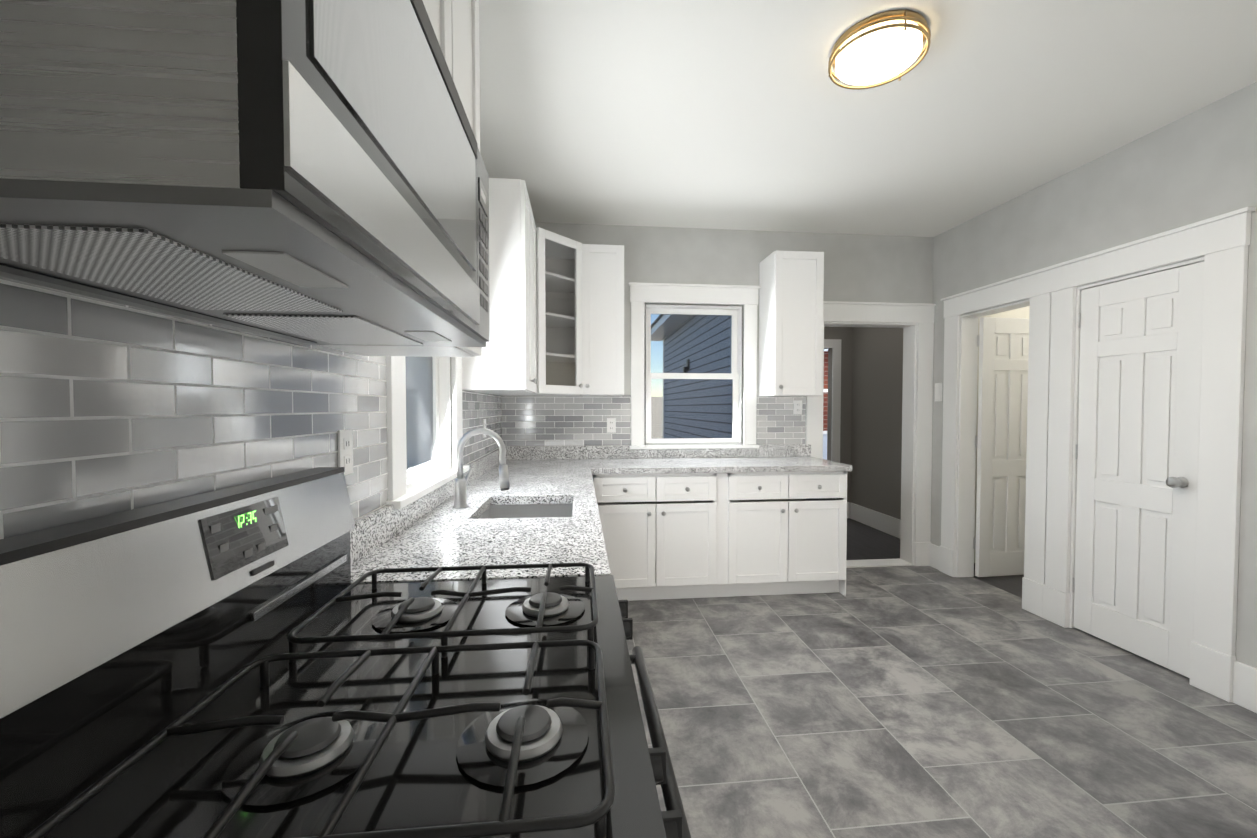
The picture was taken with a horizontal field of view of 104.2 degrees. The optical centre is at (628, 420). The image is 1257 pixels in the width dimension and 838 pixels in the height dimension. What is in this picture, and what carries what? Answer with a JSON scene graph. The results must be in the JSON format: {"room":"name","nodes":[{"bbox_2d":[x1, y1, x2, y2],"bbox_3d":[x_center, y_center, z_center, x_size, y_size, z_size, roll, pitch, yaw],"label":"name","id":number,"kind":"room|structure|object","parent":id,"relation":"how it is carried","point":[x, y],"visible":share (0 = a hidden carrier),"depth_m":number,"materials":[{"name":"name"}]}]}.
{"room":"kitchen","nodes":[
{"label":"kitchen","id":0,"kind":"room"},
{"bbox_2d":[0,277,501,538],"bbox_3d":[-0.850,-0.085,1.511,0.206,2.747,4.742,0,1,-6],"label":"wall","id":1,"kind":"structure","parent":0,"point":[107,407],"depth_m":0.69,"materials":[{"name":"tile"}]},
{"bbox_2d":[338,429,353,475],"bbox_3d":[-0.714,0.081,1.237,0.008,0.114,0.070,0,1,-6],"label":"electrical outlet","id":2,"kind":"object","parent":1,"relation":"attached to","point":[345,448],"visible":0.94,"depth_m":1.23,"materials":[{"name":"white plastic"}]},
{"bbox_2d":[319,0,486,363],"bbox_3d":[-0.556,-0.683,1.170,0.324,1.020,0.362,0,1,-6],"label":"upper cabinet","id":3,"kind":"object","parent":1,"relation":"attached to","point":[468,9],"depth_m":1.27,"materials":[{"name":"white paint"}]},
{"bbox_2d":[405,356,439,477],"bbox_3d":[-0.886,-0.304,1.951,0.075,1.080,0.629,0,1,-6],"label":"window","id":4,"kind":"structure","parent":1,"relation":"in","point":[433,406],"depth_m":2.18,"materials":[{"name":"white paint"}]},
{"bbox_2d":[422,0,462,104],"bbox_3d":[-0.506,-0.857,0.666,0.324,0.645,0.760,0,1,-6],"label":"upper cabinet","id":5,"kind":"object","parent":1,"relation":"attached to","point":[443,15],"depth_m":1.04,"materials":[{"name":"white paint"}]},
{"bbox_2d":[0,0,489,346],"bbox_3d":[-0.465,-0.340,0.683,0.401,0.381,0.760,0,1,-6],"label":"over-the-range microwave","id":6,"kind":"object","parent":5,"relation":"attached to","point":[307,172],"visible":1,"depth_m":0.38,"materials":[{"name":"silver metal"}]},
{"bbox_2d":[483,419,485,437],"bbox_3d":[-0.897,0.050,3.057,0.008,0.114,0.070,0,1,-6],"label":"electrical outlet","id":7,"kind":"object","parent":1,"relation":"attached to","point":[484,426],"visible":0.52,"depth_m":3.04,"materials":[{"name":"white plastic"}]},
{"bbox_2d":[462,178,536,393],"bbox_3d":[-0.723,-0.699,2.814,0.324,1.070,0.660,0,1,-6],"label":"upper cabinet","id":8,"kind":"object","parent":1,"relation":"attached to","point":[504,360],"depth_m":2.50,"materials":[{"name":"white paint"}]},
{"bbox_2d":[487,227,582,395],"bbox_3d":[-0.636,-0.716,3.456,0.621,1.070,0.618,0,1,-6],"label":"upper cabinet","id":9,"kind":"object","parent":1,"relation":"attached to","point":[559,305],"visible":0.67,"depth_m":3.42,"materials":[{"name":"white paint"}]},
{"bbox_2d":[502,222,1029,562],"bbox_3d":[2.000,-0.177,4.112,6.400,2.800,0.136,0,1,-6],"label":"wall","id":10,"kind":"structure","parent":0,"point":[877,268],"depth_m":3.89,"materials":[{"name":"paint"}]},
{"bbox_2d":[581,244,623,395],"bbox_3d":[-0.199,-0.721,3.650,0.309,1.070,0.325,0,1,-6],"label":"upper cabinet","id":11,"kind":"object","parent":10,"relation":"attached to","point":[602,265],"depth_m":3.49,"materials":[{"name":"white paint"}]},
{"bbox_2d":[607,418,615,432],"bbox_3d":[-0.134,0.040,3.829,0.070,0.114,0.008,0,1,-6],"label":"electrical outlet","id":12,"kind":"object","parent":10,"relation":"attached to","point":[611,425],"visible":1,"depth_m":3.83,"materials":[{"name":"white plastic"}]},
{"bbox_2d":[646,308,738,441],"bbox_3d":[0.515,-0.356,3.983,0.764,1.100,0.075,0,1,-6],"label":"window","id":13,"kind":"structure","parent":10,"relation":"in","point":[733,375],"depth_m":3.98,"materials":[{"name":"white paint"}]},
{"bbox_2d":[759,250,823,395],"bbox_3d":[1.255,-0.724,3.797,0.377,1.070,0.325,0,1,-6],"label":"upper cabinet","id":14,"kind":"object","parent":10,"relation":"attached to","point":[791,291],"depth_m":3.65,"materials":[{"name":"white paint"}]},
{"bbox_2d":[794,400,801,414],"bbox_3d":[1.378,-0.104,3.978,0.070,0.114,0.008,0,1,-6],"label":"electrical outlet","id":15,"kind":"object","parent":10,"relation":"attached to","point":[797,407],"visible":1,"depth_m":3.98,"materials":[{"name":"white plastic"}]},
{"bbox_2d":[823,349,827,459],"bbox_3d":[2.522,-0.224,7.900,2.800,2.700,0.120,0,1,-6],"label":"window","id":16,"kind":"structure","parent":0,"point":[825,443],"depth_m":7.91,"materials":[{"name":"white"}]},
{"bbox_2d":[824,327,851,501],"bbox_3d":[1.995,-0.171,5.847,1.320,2.700,0.100,0,1,-6],"label":"wall","id":17,"kind":"structure","parent":0,"point":[843,333],"depth_m":5.85,"materials":[{"name":"grey paint"}]},
{"bbox_2d":[824,339,900,537],"bbox_3d":[2.085,0.130,5.016,1.350,2.140,1.588,0,1,-6],"label":"trim","id":18,"kind":"structure","parent":17,"relation":"attached to","point":[887,524],"depth_m":5.61,"materials":[{"name":"white paint"}]},
{"bbox_2d":[479,0,1256,236],"bbox_3d":[2.080,-1.489,3.635,6.330,0.247,8.450,0,1,-6],"label":"ceiling","id":19,"kind":"structure","parent":0,"point":[731,114],"depth_m":2.27,"materials":[{"name":"white paint"}]},
{"bbox_2d":[828,9,930,89],"bbox_3d":[0.972,-1.430,1.911,0.355,0.076,0.356,0,1,-6],"label":"ceiling light","id":20,"kind":"object","parent":19,"relation":"attached to","point":[878,48],"visible":1,"depth_m":1.85,"materials":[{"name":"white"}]},
{"bbox_2d":[848,327,902,518],"bbox_3d":[2.792,-0.153,5.120,0.120,2.700,1.708,0,1,-6],"label":"wall","id":21,"kind":"structure","parent":0,"point":[871,405],"depth_m":5.39,"materials":[{"name":"grey paint"}]},
{"bbox_2d":[900,419,901,519],"bbox_3d":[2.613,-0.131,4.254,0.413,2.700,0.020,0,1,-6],"label":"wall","id":22,"kind":"structure","parent":0,"point":[900,419],"depth_m":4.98,"materials":[{"name":"grey paint"}]},
{"bbox_2d":[626,518,1256,837],"bbox_3d":[2.079,1.258,3.705,6.330,0.072,8.450,0,1,-6],"label":"floor","id":23,"kind":"structure","parent":0,"point":[912,701],"depth_m":2.08,"materials":[{"name":"tile"}]},
{"bbox_2d":[0,467,690,837],"bbox_3d":[-0.297,0.711,0.772,0.730,1.194,0.760,0,1,-6],"label":"gas range","id":24,"kind":"object","parent":23,"relation":"on","point":[246,661],"visible":1,"depth_m":0.58,"materials":[{"name":"black metal"}]},
{"bbox_2d":[592,473,731,600],"bbox_3d":[0.163,0.792,3.576,0.978,0.888,0.598,0,1,-6],"label":"base cabinet","id":25,"kind":"object","parent":23,"relation":"on","point":[686,535],"depth_m":3.30,"materials":[{"name":"white paint"}]},
{"bbox_2d":[732,471,846,596],"bbox_3d":[1.037,0.790,3.665,0.940,0.888,0.598,0,1,-6],"label":"base cabinet","id":26,"kind":"object","parent":23,"relation":"on","point":[789,529],"depth_m":3.38,"materials":[{"name":"white paint"}]},
{"bbox_3d":[-0.473,0.828,2.174,0.665,0.889,2.051,0,1,-6],"label":"base cabinet","id":27,"kind":"object","parent":23,"relation":"on","visible":0},
{"bbox_2d":[350,446,610,583],"bbox_3d":[-0.506,0.385,2.466,0.664,0.300,2.661,0,1,-6],"label":"countertop","id":28,"kind":"structure","parent":27,"relation":"on","point":[543,509],"depth_m":1.59,"materials":[{"name":"stone"}]},
{"bbox_2d":[452,428,509,508],"bbox_3d":[-0.588,0.188,1.968,0.227,0.317,0.112,0,1,-6],"label":"faucet","id":29,"kind":"object","parent":28,"relation":"on","point":[460,497],"visible":1,"depth_m":1.93,"materials":[{"name":"silver metal"}]},
{"bbox_2d":[590,444,851,474],"bbox_3d":[0.632,0.276,3.600,1.777,0.140,0.628,0,1,-6],"label":"countertop","id":30,"kind":"structure","parent":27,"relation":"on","point":[775,457],"depth_m":3.69,"materials":[{"name":"stone"}]},
{"bbox_2d":[930,82,1256,668],"bbox_3d":[2.837,-0.092,1.818,0.130,2.747,4.612,0,1,-6],"label":"wall","id":31,"kind":"structure","parent":0,"point":[1197,165],"depth_m":2.57,"materials":[{"name":"paint"}]},
{"bbox_2d":[386,207,1256,712],"bbox_3d":[0.969,0.133,1.776,3.877,2.298,4.632,0,1,-6],"label":"trim","id":32,"kind":"structure","parent":31,"relation":"attached to","point":[1218,245],"depth_m":3.00,"materials":[{"name":"white paint"}]},
{"bbox_2d":[935,383,942,400],"bbox_3d":[2.544,-0.230,4.016,0.009,0.150,0.080,0,1,-6],"label":"switch plate","id":33,"kind":"object","parent":31,"relation":"attached to","point":[938,391],"visible":1,"depth_m":4.01,"materials":[{"name":"white plastic"}]},
{"bbox_2d":[973,317,1028,576],"bbox_3d":[2.992,0.213,3.843,0.584,2.010,0.171,0,1,-6],"label":"room door","id":34,"kind":"structure","parent":31,"relation":"in","point":[1001,446],"depth_m":3.80,"materials":[{"name":"white paint"}]},
{"bbox_2d":[1072,262,1203,677],"bbox_3d":[2.718,0.244,2.631,0.171,2.010,0.582,0,1,-6],"label":"closet door","id":35,"kind":"structure","parent":31,"relation":"in","point":[1136,457],"depth_m":2.59,"materials":[{"name":"white paint"}]},
{"label":"outside","id":36,"kind":"structure","parent":0,"visible":0},
{"bbox_3d":[-2.109,4.392,25.004,80.000,0.200,70.000,0,1,-6],"label":"ground","id":37,"kind":"structure","parent":36,"visible":0},
{"bbox_2d":[651,397,662,438],"bbox_3d":[-0.529,0.362,24.181,9.000,7.900,23.750,0,1,-6],"label":"house","id":38,"kind":"structure","parent":37,"relation":"on","point":[654,420],"depth_m":30.31,"materials":[{"name":"beige"}]},
{"bbox_2d":[651,314,731,438],"bbox_3d":[0.875,1.451,7.523,0.400,6.570,6.783,0,1,-6],"label":"siding","id":39,"kind":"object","parent":37,"relation":"on","point":[678,381],"depth_m":7.58,"materials":[{"name":"blue"}]},
{"bbox_2d":[823,351,827,430],"bbox_3d":[3.373,1.612,8.470,2.800,6.200,0.150,0,1,-6],"label":"brick","id":40,"kind":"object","parent":37,"relation":"on","point":[825,404],"depth_m":8.34,"materials":[{"name":"brown brick"}]}
]}

